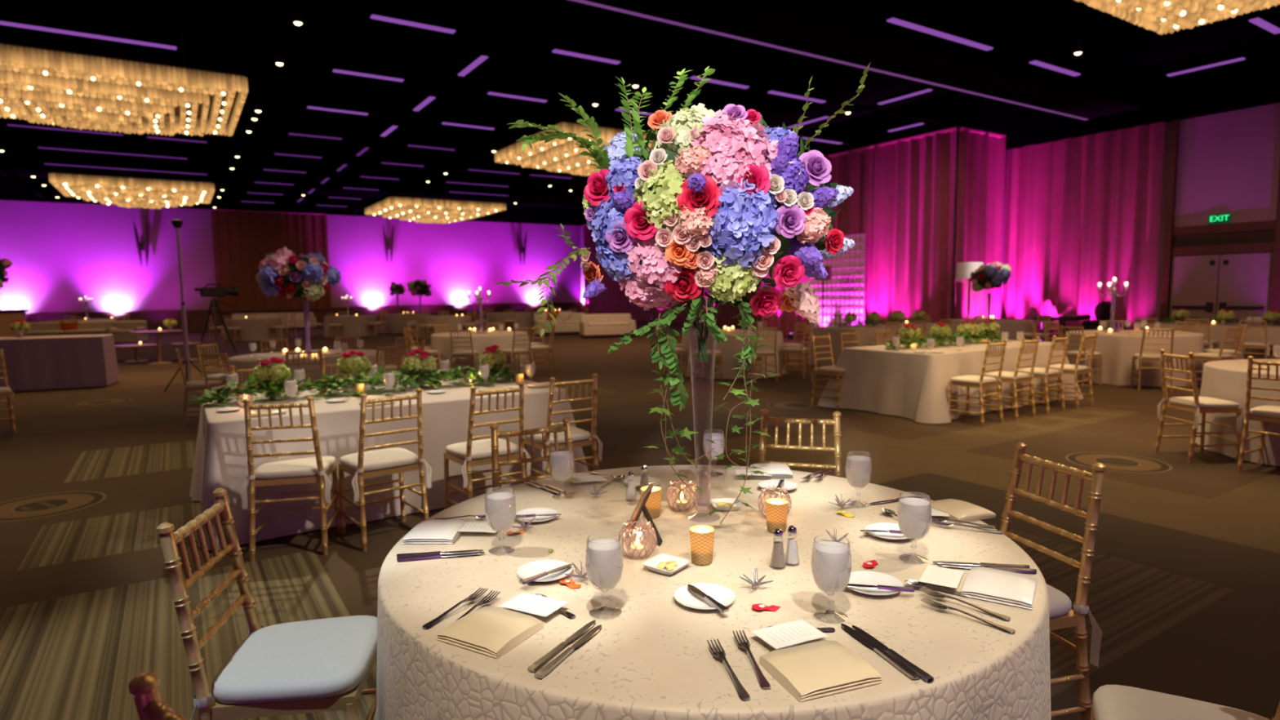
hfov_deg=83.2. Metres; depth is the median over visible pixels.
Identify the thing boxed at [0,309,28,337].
bar cabinet
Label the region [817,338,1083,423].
tablecloth
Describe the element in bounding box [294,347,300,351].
tea light
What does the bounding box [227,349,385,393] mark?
tablecloth
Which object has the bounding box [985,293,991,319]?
flower vase
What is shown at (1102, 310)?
bag
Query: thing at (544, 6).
track
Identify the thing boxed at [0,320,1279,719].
floor
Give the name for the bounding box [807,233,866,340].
lattice screen
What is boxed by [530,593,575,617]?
spoon
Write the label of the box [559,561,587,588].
flower
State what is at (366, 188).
diffuser
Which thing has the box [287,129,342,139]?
strip light
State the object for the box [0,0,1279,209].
ceiling
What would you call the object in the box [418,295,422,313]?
flower vase
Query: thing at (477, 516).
fork
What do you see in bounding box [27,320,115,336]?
sofa
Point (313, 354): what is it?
tea light
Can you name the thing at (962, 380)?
cushion
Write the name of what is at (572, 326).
sofa
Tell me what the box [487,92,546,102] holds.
diffuser
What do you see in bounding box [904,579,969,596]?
spoon
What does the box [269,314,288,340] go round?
chair
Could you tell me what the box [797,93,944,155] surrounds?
ceiling
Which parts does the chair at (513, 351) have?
post, seat frame, leg, post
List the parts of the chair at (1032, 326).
post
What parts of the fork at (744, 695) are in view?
handle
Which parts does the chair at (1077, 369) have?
leg, leg, seat frame, post, rail, rail, post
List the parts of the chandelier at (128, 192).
ceiling frame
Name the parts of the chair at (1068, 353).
post, rail, post, seat frame, leg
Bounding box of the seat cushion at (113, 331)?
[111,328,133,333]
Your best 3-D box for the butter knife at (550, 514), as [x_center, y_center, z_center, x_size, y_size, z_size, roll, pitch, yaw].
[-0.333,0.496,2.300,0.165,0.006,0.019,-1,5,-7]
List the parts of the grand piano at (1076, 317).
leg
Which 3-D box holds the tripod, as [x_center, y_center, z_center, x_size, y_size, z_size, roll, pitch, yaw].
[-11.322,-0.904,19.251,0.934,1.496,0.824,-4,6,-33]
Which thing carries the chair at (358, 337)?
on the floor
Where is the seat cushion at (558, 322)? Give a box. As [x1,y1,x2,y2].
[540,320,562,324]
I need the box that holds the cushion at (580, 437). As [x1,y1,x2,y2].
[524,426,591,444]
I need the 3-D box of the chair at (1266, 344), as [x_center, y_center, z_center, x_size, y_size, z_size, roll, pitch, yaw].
[10.592,-0.246,12.396,0.464,0.909,0.488,-4,6,-33]
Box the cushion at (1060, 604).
[1046,583,1071,618]
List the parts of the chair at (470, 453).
leg, post, seat frame, rail, rail, rail, rail, leg, post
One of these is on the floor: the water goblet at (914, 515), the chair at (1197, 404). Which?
the chair at (1197, 404)
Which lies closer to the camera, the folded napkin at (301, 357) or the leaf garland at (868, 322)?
the folded napkin at (301, 357)
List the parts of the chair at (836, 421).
post, rail, rail, rail, post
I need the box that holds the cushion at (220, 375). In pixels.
[207,373,227,378]
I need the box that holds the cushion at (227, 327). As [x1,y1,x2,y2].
[226,327,240,328]
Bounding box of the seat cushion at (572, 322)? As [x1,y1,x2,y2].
[561,320,579,324]
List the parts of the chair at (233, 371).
post, rail, rail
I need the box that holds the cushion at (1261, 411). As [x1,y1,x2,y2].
[1249,405,1279,417]
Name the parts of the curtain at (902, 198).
heading rod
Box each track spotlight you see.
[0,142,4,151]
[31,169,35,177]
[41,180,46,186]
[229,164,234,169]
[235,151,239,157]
[245,125,252,133]
[251,112,257,120]
[254,104,261,112]
[275,55,284,66]
[293,13,302,25]
[491,146,496,152]
[592,97,598,106]
[631,78,639,88]
[844,105,850,114]
[1073,40,1082,55]
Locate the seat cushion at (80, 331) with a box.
[64,328,105,333]
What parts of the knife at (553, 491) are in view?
blade, handle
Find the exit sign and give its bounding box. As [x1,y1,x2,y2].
[1208,213,1231,224]
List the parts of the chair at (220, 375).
post, rail, post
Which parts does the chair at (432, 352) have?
post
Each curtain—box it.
[210,208,331,311]
[582,222,762,326]
[763,126,958,337]
[954,125,1005,319]
[1002,121,1165,342]
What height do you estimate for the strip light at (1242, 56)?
0.085 m
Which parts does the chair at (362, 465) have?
leg, post, seat frame, rail, rail, rail, rail, leg, post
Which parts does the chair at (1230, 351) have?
post, post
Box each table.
[0,333,119,391]
[115,343,156,362]
[128,329,182,364]
[170,342,204,360]
[1026,316,1065,342]
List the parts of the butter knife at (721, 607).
blade, handle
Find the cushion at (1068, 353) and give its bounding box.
[1066,351,1101,355]
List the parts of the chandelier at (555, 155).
ceiling frame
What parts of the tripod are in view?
leg, leg, leg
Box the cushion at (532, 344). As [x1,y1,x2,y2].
[530,342,542,346]
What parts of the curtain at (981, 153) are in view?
heading rod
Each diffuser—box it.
[146,136,206,142]
[241,200,274,203]
[247,191,283,195]
[254,182,293,185]
[263,168,306,173]
[274,153,321,158]
[288,133,342,139]
[306,106,368,115]
[316,204,346,207]
[320,177,329,183]
[328,196,361,199]
[333,69,404,81]
[336,164,346,171]
[342,187,378,190]
[355,147,368,155]
[360,176,399,179]
[380,125,397,136]
[381,162,423,166]
[408,144,454,151]
[413,96,435,111]
[441,122,494,129]
[445,182,508,186]
[448,191,508,195]
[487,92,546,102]
[529,174,572,178]
[615,108,653,115]
[800,137,842,144]
[1248,17,1279,34]
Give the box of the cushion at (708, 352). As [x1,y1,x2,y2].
[693,350,721,354]
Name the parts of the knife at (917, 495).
blade, handle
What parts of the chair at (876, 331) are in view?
post, rail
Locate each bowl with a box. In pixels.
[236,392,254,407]
[463,373,476,385]
[484,488,515,533]
[530,593,546,597]
[549,447,573,482]
[585,534,623,591]
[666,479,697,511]
[702,430,724,461]
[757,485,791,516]
[811,535,852,594]
[844,452,871,488]
[881,508,895,514]
[897,493,932,540]
[904,579,927,587]
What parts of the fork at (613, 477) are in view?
handle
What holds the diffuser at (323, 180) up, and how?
attached to the strip light at (325, 179)
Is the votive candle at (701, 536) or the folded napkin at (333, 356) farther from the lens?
the folded napkin at (333, 356)
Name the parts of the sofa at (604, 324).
armrest, backrest, armrest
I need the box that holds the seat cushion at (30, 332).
[27,329,64,335]
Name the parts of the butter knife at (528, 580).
handle, blade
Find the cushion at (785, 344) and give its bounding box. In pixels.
[783,342,801,346]
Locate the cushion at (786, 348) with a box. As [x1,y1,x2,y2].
[781,346,807,351]
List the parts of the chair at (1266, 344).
post, leg, rail, rail, rail, rail, seat frame, post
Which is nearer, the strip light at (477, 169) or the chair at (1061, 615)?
the chair at (1061, 615)
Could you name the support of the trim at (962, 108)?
attached to the wall at (953, 262)
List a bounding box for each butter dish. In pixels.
[642,553,690,575]
[709,497,742,511]
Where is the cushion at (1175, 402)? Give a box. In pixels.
[1168,396,1239,408]
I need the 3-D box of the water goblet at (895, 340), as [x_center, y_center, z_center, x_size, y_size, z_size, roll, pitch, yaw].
[3.065,-0.198,8.634,0.087,0.175,0.087,-4,6,-33]
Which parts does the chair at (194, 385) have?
post, post, seat frame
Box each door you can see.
[1168,254,1220,323]
[1216,252,1272,324]
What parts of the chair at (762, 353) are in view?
post, seat frame, leg, rail, post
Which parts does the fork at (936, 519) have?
handle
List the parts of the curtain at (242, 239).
heading rod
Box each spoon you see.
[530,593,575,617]
[600,475,625,487]
[765,625,835,631]
[881,508,897,516]
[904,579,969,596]
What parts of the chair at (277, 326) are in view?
seat frame, post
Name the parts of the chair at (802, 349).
leg, leg, seat frame, post, post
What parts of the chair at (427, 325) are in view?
post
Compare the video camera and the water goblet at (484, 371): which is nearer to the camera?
the water goblet at (484, 371)
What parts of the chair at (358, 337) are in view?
rail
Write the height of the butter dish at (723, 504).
0.018 m
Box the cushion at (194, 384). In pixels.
[186,379,222,387]
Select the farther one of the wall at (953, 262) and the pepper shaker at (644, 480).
the wall at (953, 262)
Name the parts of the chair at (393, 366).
post, rail, post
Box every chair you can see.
[0,349,16,433]
[63,315,75,319]
[69,315,82,320]
[116,314,124,320]
[128,672,186,719]
[155,487,377,719]
[175,348,222,427]
[195,342,227,396]
[200,351,259,395]
[206,315,223,341]
[222,315,243,342]
[230,365,282,395]
[239,395,340,561]
[244,313,256,318]
[259,338,288,352]
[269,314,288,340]
[282,313,297,338]
[285,350,322,388]
[309,312,324,337]
[320,360,367,384]
[326,313,343,337]
[333,336,359,349]
[337,388,431,551]
[366,311,383,336]
[367,344,400,384]
[375,311,386,334]
[379,310,387,332]
[385,337,411,373]
[392,339,425,378]
[401,353,442,378]
[402,326,431,357]
[404,312,419,335]
[405,328,438,370]
[406,311,417,332]
[416,312,435,339]
[434,324,451,333]
[438,311,448,315]
[443,382,531,509]
[448,328,479,378]
[461,311,476,329]
[471,311,484,330]
[473,309,487,329]
[486,322,504,330]
[489,417,575,491]
[500,327,533,377]
[503,309,515,330]
[523,373,602,481]
[525,308,533,324]
[530,322,546,367]
[530,324,555,373]
[531,310,544,331]
[654,325,685,377]
[658,324,681,372]
[688,327,722,382]
[744,326,778,382]
[749,320,766,329]
[758,408,842,477]
[780,324,812,377]
[783,321,806,371]
[810,332,844,408]
[840,331,859,353]
[866,320,899,346]
[875,328,893,345]
[902,320,926,342]
[918,327,924,337]
[924,314,930,322]
[926,318,951,341]
[946,339,1007,426]
[964,315,982,337]
[964,317,975,323]
[982,336,1039,420]
[999,442,1106,719]
[1012,333,1070,414]
[1023,315,1050,342]
[1030,322,1035,340]
[1041,332,1097,408]
[1043,320,1065,344]
[1060,325,1102,386]
[1090,684,1279,719]
[1099,320,1124,329]
[1130,327,1176,391]
[1135,317,1157,329]
[1155,349,1242,462]
[1173,320,1199,333]
[1184,318,1218,361]
[1187,326,1242,387]
[1204,323,1248,361]
[1234,319,1275,359]
[1236,355,1279,471]
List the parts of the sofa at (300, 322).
backrest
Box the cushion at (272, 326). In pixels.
[269,325,284,327]
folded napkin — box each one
[250,408,286,417]
[257,357,279,360]
[288,356,308,360]
[323,355,342,358]
[358,400,395,406]
[402,519,468,543]
[436,606,543,657]
[478,386,509,391]
[525,382,550,388]
[750,463,793,477]
[759,640,882,701]
[928,498,995,523]
[960,566,1037,609]
[1252,364,1270,369]
[1257,360,1275,362]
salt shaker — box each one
[395,379,400,393]
[626,470,636,499]
[784,525,799,564]
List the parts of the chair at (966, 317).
rail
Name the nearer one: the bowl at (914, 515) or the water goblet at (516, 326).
the bowl at (914, 515)
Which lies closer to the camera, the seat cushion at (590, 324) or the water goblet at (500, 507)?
the water goblet at (500, 507)
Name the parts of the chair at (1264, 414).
post, leg, seat frame, rail, rail, rail, rail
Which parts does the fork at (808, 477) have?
handle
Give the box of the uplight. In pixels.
[787,333,794,339]
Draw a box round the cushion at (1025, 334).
[1023,333,1044,336]
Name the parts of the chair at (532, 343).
post, post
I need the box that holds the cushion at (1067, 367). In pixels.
[1048,364,1088,371]
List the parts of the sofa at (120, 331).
armrest, backrest, armrest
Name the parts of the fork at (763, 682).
handle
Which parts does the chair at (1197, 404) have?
post, rail, rail, rail, rail, post, leg, seat frame, leg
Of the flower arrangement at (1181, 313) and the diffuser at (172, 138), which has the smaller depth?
the flower arrangement at (1181, 313)
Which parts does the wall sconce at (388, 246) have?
blade, plate, blade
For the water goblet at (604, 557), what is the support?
on the tablecloth at (654, 660)
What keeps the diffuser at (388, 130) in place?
attached to the strip light at (390, 127)
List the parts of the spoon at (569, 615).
handle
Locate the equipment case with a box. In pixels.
[1082,320,1125,329]
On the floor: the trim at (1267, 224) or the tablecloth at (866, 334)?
the tablecloth at (866, 334)
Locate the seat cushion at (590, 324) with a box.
[588,322,609,326]
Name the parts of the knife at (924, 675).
blade, handle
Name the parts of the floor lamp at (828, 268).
lamp shade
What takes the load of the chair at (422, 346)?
on the floor
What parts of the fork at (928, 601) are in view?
handle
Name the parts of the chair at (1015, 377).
leg, leg, seat frame, post, rail, rail, rail, rail, post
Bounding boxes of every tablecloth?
[57,318,116,321]
[189,375,588,551]
[224,317,284,341]
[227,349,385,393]
[323,315,377,337]
[376,465,1051,719]
[384,313,431,333]
[418,315,472,338]
[431,330,529,377]
[485,311,533,331]
[533,311,576,328]
[680,329,786,378]
[807,322,957,365]
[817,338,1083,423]
[949,318,1035,340]
[1066,329,1204,386]
[1139,322,1279,363]
[1195,359,1279,466]
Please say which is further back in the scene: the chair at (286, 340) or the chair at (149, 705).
the chair at (286, 340)
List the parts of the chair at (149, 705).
post, rail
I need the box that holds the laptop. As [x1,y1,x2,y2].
[1030,307,1048,318]
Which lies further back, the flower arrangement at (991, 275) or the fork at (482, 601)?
the flower arrangement at (991, 275)
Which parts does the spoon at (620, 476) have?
handle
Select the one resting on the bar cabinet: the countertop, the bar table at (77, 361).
the countertop
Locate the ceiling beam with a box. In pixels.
[584,0,1144,119]
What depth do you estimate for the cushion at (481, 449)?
4.66 m
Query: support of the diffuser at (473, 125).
attached to the strip light at (446, 122)
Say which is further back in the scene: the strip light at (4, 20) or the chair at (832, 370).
the strip light at (4, 20)
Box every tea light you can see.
[281,348,288,354]
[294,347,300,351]
[311,353,317,358]
[322,347,328,352]
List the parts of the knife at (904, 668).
blade, handle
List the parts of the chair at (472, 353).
post, rail, rail, seat frame, post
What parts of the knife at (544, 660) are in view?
handle, blade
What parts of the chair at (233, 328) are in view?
post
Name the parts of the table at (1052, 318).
leg, leg, leg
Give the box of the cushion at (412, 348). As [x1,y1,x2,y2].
[408,346,431,350]
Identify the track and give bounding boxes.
[212,0,306,205]
[286,0,559,209]
[352,34,724,212]
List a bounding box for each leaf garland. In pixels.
[188,363,520,406]
[837,316,932,327]
[883,328,1011,349]
[1159,315,1279,326]
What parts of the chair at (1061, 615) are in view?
post, rail, rail, rail, rail, seat frame, post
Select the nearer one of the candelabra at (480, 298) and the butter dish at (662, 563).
the butter dish at (662, 563)
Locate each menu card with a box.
[458,522,497,533]
[499,592,568,617]
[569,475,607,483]
[734,469,772,476]
[751,619,828,648]
[918,564,964,588]
[931,507,950,516]
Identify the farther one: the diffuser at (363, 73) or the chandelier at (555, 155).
the chandelier at (555, 155)
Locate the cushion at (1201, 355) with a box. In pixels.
[1192,352,1233,358]
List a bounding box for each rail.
[0,127,588,179]
[0,175,570,210]
[0,186,544,216]
[1,163,582,202]
[4,146,583,191]
[167,118,497,153]
[177,43,851,145]
[235,94,539,133]
[284,0,945,124]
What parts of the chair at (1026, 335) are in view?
seat frame, post, post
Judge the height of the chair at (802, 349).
0.909 m
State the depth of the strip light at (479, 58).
12.85 m
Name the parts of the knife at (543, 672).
handle, blade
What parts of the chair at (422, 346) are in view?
post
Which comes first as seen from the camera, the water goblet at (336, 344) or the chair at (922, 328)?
the water goblet at (336, 344)
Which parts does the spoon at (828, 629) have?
handle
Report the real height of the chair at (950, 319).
0.909 m
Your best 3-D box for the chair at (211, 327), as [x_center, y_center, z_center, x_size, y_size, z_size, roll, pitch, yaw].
[-14.844,-1.117,25.270,0.464,0.909,0.488,-2,5,-13]
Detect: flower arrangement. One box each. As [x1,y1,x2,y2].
[0,258,13,289]
[9,319,31,337]
[162,317,177,330]
[252,356,293,399]
[255,246,341,300]
[336,350,372,388]
[389,281,405,295]
[401,348,436,386]
[406,279,431,296]
[476,344,506,381]
[493,62,871,524]
[844,311,857,327]
[866,311,880,325]
[890,310,904,324]
[898,323,920,347]
[911,309,925,323]
[929,321,951,345]
[956,320,979,342]
[970,260,1011,292]
[978,319,999,341]
[1171,307,1190,323]
[1216,308,1235,324]
[1262,308,1279,325]
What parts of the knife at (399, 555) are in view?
handle, blade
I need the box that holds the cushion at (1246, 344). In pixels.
[1243,342,1275,346]
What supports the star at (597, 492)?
on the tablecloth at (654, 660)
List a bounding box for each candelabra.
[78,296,93,319]
[341,294,352,315]
[466,286,491,333]
[1096,277,1129,332]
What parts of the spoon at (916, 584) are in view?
handle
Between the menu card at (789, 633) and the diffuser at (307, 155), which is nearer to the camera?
the menu card at (789, 633)
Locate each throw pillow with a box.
[44,320,63,321]
[58,320,78,331]
[546,310,559,320]
[559,311,572,320]
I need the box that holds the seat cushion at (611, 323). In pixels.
[608,321,631,326]
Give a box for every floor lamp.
[814,266,831,326]
[955,262,983,318]
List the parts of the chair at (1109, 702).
leg, post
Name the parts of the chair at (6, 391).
seat frame, post, leg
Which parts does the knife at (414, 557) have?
handle, blade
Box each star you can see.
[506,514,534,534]
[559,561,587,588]
[584,483,607,495]
[739,567,780,611]
[821,528,878,567]
[827,493,854,517]
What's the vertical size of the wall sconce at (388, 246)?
1.902 m
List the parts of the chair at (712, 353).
post, leg, seat frame, post, leg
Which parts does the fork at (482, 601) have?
handle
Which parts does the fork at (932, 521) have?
handle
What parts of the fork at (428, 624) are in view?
handle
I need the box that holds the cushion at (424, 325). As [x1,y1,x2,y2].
[418,324,433,326]
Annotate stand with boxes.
[164,219,200,391]
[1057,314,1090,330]
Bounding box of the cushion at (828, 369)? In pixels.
[817,365,844,373]
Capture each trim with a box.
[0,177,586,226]
[26,304,584,333]
[569,0,1088,119]
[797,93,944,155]
[943,89,1009,134]
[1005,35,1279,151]
[1159,120,1180,322]
[1171,241,1274,255]
[1172,220,1275,235]
[1172,229,1275,247]
[1268,165,1279,324]
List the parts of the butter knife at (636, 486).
blade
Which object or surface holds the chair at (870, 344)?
on the floor
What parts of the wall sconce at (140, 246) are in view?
blade, plate, blade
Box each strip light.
[0,15,177,49]
[5,120,124,135]
[35,144,187,159]
[43,160,208,175]
[146,133,208,142]
[240,199,275,203]
[246,190,284,195]
[253,179,294,185]
[262,166,306,173]
[273,151,323,158]
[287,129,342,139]
[295,196,305,202]
[305,102,369,115]
[306,186,316,193]
[315,203,347,207]
[319,175,331,183]
[328,195,362,199]
[330,64,405,81]
[334,162,349,171]
[342,185,379,190]
[353,144,371,155]
[359,173,399,179]
[368,8,457,33]
[378,122,399,136]
[380,160,425,166]
[406,142,456,151]
[410,93,437,111]
[440,119,496,129]
[444,179,510,186]
[448,189,510,195]
[455,51,490,76]
[466,167,520,174]
[485,88,548,102]
[528,172,573,178]
[549,44,622,64]
[613,105,656,115]
[688,71,751,88]
[765,87,827,102]
[785,113,831,128]
[799,134,844,144]
[875,84,934,104]
[883,12,996,50]
[885,120,925,132]
[1026,56,1083,76]
[1164,53,1248,76]
[1244,12,1279,34]
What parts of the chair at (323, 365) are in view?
post, rail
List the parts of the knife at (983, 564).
blade, handle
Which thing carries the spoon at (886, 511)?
on the tablecloth at (654, 660)
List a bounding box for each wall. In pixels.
[0,200,584,313]
[586,219,755,326]
[950,129,959,319]
[1000,102,1279,323]
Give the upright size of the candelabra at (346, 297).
0.797 m
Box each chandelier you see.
[0,32,248,136]
[48,151,214,208]
[364,179,506,223]
[494,97,669,176]
[1074,0,1279,35]
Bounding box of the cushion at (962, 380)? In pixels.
[950,375,996,384]
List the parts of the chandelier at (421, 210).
ceiling frame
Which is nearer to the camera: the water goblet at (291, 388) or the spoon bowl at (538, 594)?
the spoon bowl at (538, 594)
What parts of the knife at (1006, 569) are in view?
blade, handle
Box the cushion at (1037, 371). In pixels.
[1017,367,1059,375]
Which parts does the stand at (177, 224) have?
leg, leg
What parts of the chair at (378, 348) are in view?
post, rail, rail, rail, rail, post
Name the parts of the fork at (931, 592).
handle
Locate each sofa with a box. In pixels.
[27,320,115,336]
[105,320,148,344]
[231,311,316,328]
[533,312,584,335]
[579,313,635,338]
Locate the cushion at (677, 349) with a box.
[659,346,684,351]
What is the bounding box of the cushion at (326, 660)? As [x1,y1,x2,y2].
[211,615,377,703]
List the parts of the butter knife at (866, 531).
blade, handle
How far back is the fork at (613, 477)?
2.82 m
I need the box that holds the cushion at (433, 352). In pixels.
[416,349,438,354]
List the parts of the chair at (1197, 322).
post, rail, rail, post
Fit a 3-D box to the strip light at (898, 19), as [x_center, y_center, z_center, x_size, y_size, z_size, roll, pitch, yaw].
[4.912,-5.294,11.690,2.680,0.085,0.200,-4,6,-33]
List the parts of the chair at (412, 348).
post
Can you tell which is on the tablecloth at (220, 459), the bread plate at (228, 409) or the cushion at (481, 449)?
the bread plate at (228, 409)
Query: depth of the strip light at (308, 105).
15.88 m
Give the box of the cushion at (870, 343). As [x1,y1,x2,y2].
[867,342,889,345]
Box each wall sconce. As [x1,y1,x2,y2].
[133,221,149,266]
[382,225,393,262]
[517,231,526,263]
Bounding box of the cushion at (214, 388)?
[210,383,244,391]
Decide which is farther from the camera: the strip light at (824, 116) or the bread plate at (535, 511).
the strip light at (824, 116)
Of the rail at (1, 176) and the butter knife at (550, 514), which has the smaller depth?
the butter knife at (550, 514)
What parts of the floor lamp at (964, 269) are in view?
lamp shade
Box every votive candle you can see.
[319,383,327,392]
[355,382,364,395]
[515,373,524,385]
[640,485,661,518]
[688,524,715,564]
[764,497,788,533]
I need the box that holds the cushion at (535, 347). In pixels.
[530,345,551,349]
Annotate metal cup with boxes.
[16,330,22,337]
[168,324,172,330]
[348,373,357,388]
[413,372,424,386]
[486,368,497,381]
[848,321,853,327]
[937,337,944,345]
[964,334,971,342]
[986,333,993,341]
[1222,318,1227,324]
[1269,319,1275,325]
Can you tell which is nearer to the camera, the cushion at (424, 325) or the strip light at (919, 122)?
the strip light at (919, 122)
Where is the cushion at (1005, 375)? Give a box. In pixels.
[984,371,1029,379]
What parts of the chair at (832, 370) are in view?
post, rail, rail, rail, rail, seat frame, post, leg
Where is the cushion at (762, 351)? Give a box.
[748,349,773,354]
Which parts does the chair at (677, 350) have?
post, seat frame, leg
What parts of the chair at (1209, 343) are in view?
rail, post, seat frame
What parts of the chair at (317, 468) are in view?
post, rail, rail, rail, rail, seat frame, post, leg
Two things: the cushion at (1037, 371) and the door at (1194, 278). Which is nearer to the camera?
the cushion at (1037, 371)
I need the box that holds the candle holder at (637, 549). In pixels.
[618,519,657,559]
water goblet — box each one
[226,373,239,396]
[248,342,256,355]
[269,340,275,352]
[284,379,297,403]
[293,370,305,391]
[294,337,302,351]
[333,341,341,354]
[340,342,347,352]
[356,340,364,347]
[367,364,377,385]
[382,373,395,395]
[440,360,449,380]
[457,324,462,329]
[478,365,489,386]
[484,488,515,553]
[498,324,503,329]
[514,323,518,332]
[524,363,535,384]
[549,447,573,497]
[585,534,623,615]
[702,430,724,476]
[757,321,762,328]
[811,535,852,621]
[844,452,871,506]
[892,337,899,351]
[897,493,932,563]
[926,337,934,353]
[955,337,964,351]
[1001,332,1008,345]
[1016,332,1024,345]
[1100,320,1106,331]
[1124,320,1130,329]
[1133,321,1140,333]
[1141,320,1147,330]
[1153,322,1160,328]
[1257,317,1262,326]
[1272,344,1279,362]
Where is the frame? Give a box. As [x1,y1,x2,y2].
[621,483,662,545]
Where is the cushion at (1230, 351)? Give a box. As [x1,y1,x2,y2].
[1204,348,1238,354]
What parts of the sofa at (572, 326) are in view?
armrest, backrest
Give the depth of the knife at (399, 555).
2.01 m
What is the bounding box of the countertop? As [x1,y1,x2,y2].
[0,309,28,312]
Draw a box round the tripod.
[199,297,236,352]
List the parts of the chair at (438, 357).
post, post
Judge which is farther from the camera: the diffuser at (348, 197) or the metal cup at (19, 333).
the diffuser at (348, 197)
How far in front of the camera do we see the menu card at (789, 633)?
1.49 m
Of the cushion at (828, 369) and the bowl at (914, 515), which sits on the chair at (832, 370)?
the cushion at (828, 369)
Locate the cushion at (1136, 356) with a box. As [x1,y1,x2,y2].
[1133,353,1169,359]
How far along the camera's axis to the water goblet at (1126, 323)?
12.15 m
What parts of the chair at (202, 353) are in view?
post, rail, rail, rail, rail, post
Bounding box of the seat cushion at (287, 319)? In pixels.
[281,318,311,321]
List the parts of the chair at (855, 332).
post, rail, post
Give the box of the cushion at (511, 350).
[501,348,528,352]
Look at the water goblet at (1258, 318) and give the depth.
12.64 m
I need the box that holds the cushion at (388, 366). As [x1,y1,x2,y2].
[385,364,401,370]
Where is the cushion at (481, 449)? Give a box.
[445,438,518,459]
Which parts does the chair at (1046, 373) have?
leg, leg, seat frame, post, rail, rail, rail, rail, post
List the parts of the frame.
panel, easel leg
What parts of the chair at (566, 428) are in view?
post, rail, rail, rail, post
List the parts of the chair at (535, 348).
seat frame, post, post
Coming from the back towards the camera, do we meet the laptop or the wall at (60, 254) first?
the wall at (60, 254)
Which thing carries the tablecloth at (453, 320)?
on the floor
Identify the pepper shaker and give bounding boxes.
[639,464,648,492]
[769,528,786,568]
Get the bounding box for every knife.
[396,549,483,557]
[396,551,484,561]
[515,513,561,518]
[519,564,572,584]
[524,481,560,494]
[527,620,595,671]
[529,480,566,493]
[533,624,601,678]
[635,478,662,488]
[687,584,729,613]
[774,479,784,492]
[840,623,919,679]
[846,583,914,591]
[852,625,933,681]
[859,529,903,533]
[869,493,924,504]
[932,561,1029,568]
[937,564,1036,573]
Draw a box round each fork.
[422,587,488,628]
[433,515,485,519]
[455,590,500,621]
[591,471,625,479]
[706,638,751,699]
[732,630,770,688]
[800,470,822,479]
[815,470,834,478]
[919,586,1010,620]
[920,596,1015,633]
[931,517,995,528]
[931,519,1004,533]
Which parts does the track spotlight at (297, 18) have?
bulb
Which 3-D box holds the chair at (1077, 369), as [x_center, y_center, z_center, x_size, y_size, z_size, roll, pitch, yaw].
[5.430,0.113,9.103,0.488,0.936,0.470,-4,6,-35]
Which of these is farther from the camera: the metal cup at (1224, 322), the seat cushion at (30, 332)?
the seat cushion at (30, 332)
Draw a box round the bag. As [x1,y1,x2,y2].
[1093,300,1111,320]
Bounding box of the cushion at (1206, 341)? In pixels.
[1204,339,1217,343]
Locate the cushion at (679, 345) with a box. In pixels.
[666,343,681,347]
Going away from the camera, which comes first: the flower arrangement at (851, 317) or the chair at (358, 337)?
the chair at (358, 337)
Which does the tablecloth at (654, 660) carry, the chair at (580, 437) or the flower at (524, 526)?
the flower at (524, 526)
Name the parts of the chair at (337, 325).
post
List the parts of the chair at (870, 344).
post, post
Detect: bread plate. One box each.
[215,407,240,412]
[325,398,347,402]
[426,390,446,394]
[506,385,525,388]
[515,507,558,522]
[516,560,572,582]
[623,475,661,485]
[674,582,735,609]
[758,480,798,491]
[847,570,903,595]
[865,522,910,540]
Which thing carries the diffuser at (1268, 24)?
attached to the strip light at (1260, 20)
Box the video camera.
[194,284,239,296]
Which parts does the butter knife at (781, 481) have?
blade, handle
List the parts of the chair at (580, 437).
leg, post, seat frame, rail, rail, rail, rail, post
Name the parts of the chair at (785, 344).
post, post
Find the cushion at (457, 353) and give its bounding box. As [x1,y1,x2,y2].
[452,351,478,355]
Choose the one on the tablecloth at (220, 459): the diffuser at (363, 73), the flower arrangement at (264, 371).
the flower arrangement at (264, 371)
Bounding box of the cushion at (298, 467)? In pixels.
[254,455,335,479]
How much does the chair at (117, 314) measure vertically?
0.909 m
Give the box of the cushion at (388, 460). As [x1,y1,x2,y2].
[339,448,417,471]
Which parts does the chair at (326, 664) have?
post, rail, rail, rail, rail, post, seat frame, leg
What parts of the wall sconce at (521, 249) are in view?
blade, blade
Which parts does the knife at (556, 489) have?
blade, handle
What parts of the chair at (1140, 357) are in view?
leg, post, seat frame, rail, rail, rail, rail, post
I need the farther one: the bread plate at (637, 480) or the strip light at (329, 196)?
the strip light at (329, 196)
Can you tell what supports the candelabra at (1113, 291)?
on the tablecloth at (1117, 349)
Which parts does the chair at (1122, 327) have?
rail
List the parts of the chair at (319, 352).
post, rail, rail, rail, rail, post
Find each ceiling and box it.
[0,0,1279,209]
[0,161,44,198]
[506,86,948,208]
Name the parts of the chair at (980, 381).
leg, leg, seat frame, post, rail, rail, rail, rail, post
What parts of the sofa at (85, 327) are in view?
backrest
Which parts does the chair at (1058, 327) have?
post, post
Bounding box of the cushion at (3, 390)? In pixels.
[0,386,11,394]
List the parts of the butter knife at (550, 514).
handle, blade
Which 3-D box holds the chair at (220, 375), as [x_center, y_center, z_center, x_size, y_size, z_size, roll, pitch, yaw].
[-5.426,0.239,9.408,0.464,0.909,0.488,0,5,7]
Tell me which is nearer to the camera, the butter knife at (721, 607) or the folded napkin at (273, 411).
the butter knife at (721, 607)
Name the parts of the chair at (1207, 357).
leg, seat frame, post, rail, post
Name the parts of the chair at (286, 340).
post, rail, rail, post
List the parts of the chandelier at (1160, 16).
bulb, bulb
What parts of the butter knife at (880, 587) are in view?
blade, handle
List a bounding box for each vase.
[302,301,312,351]
[396,293,399,313]
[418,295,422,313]
[688,319,719,518]
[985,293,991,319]

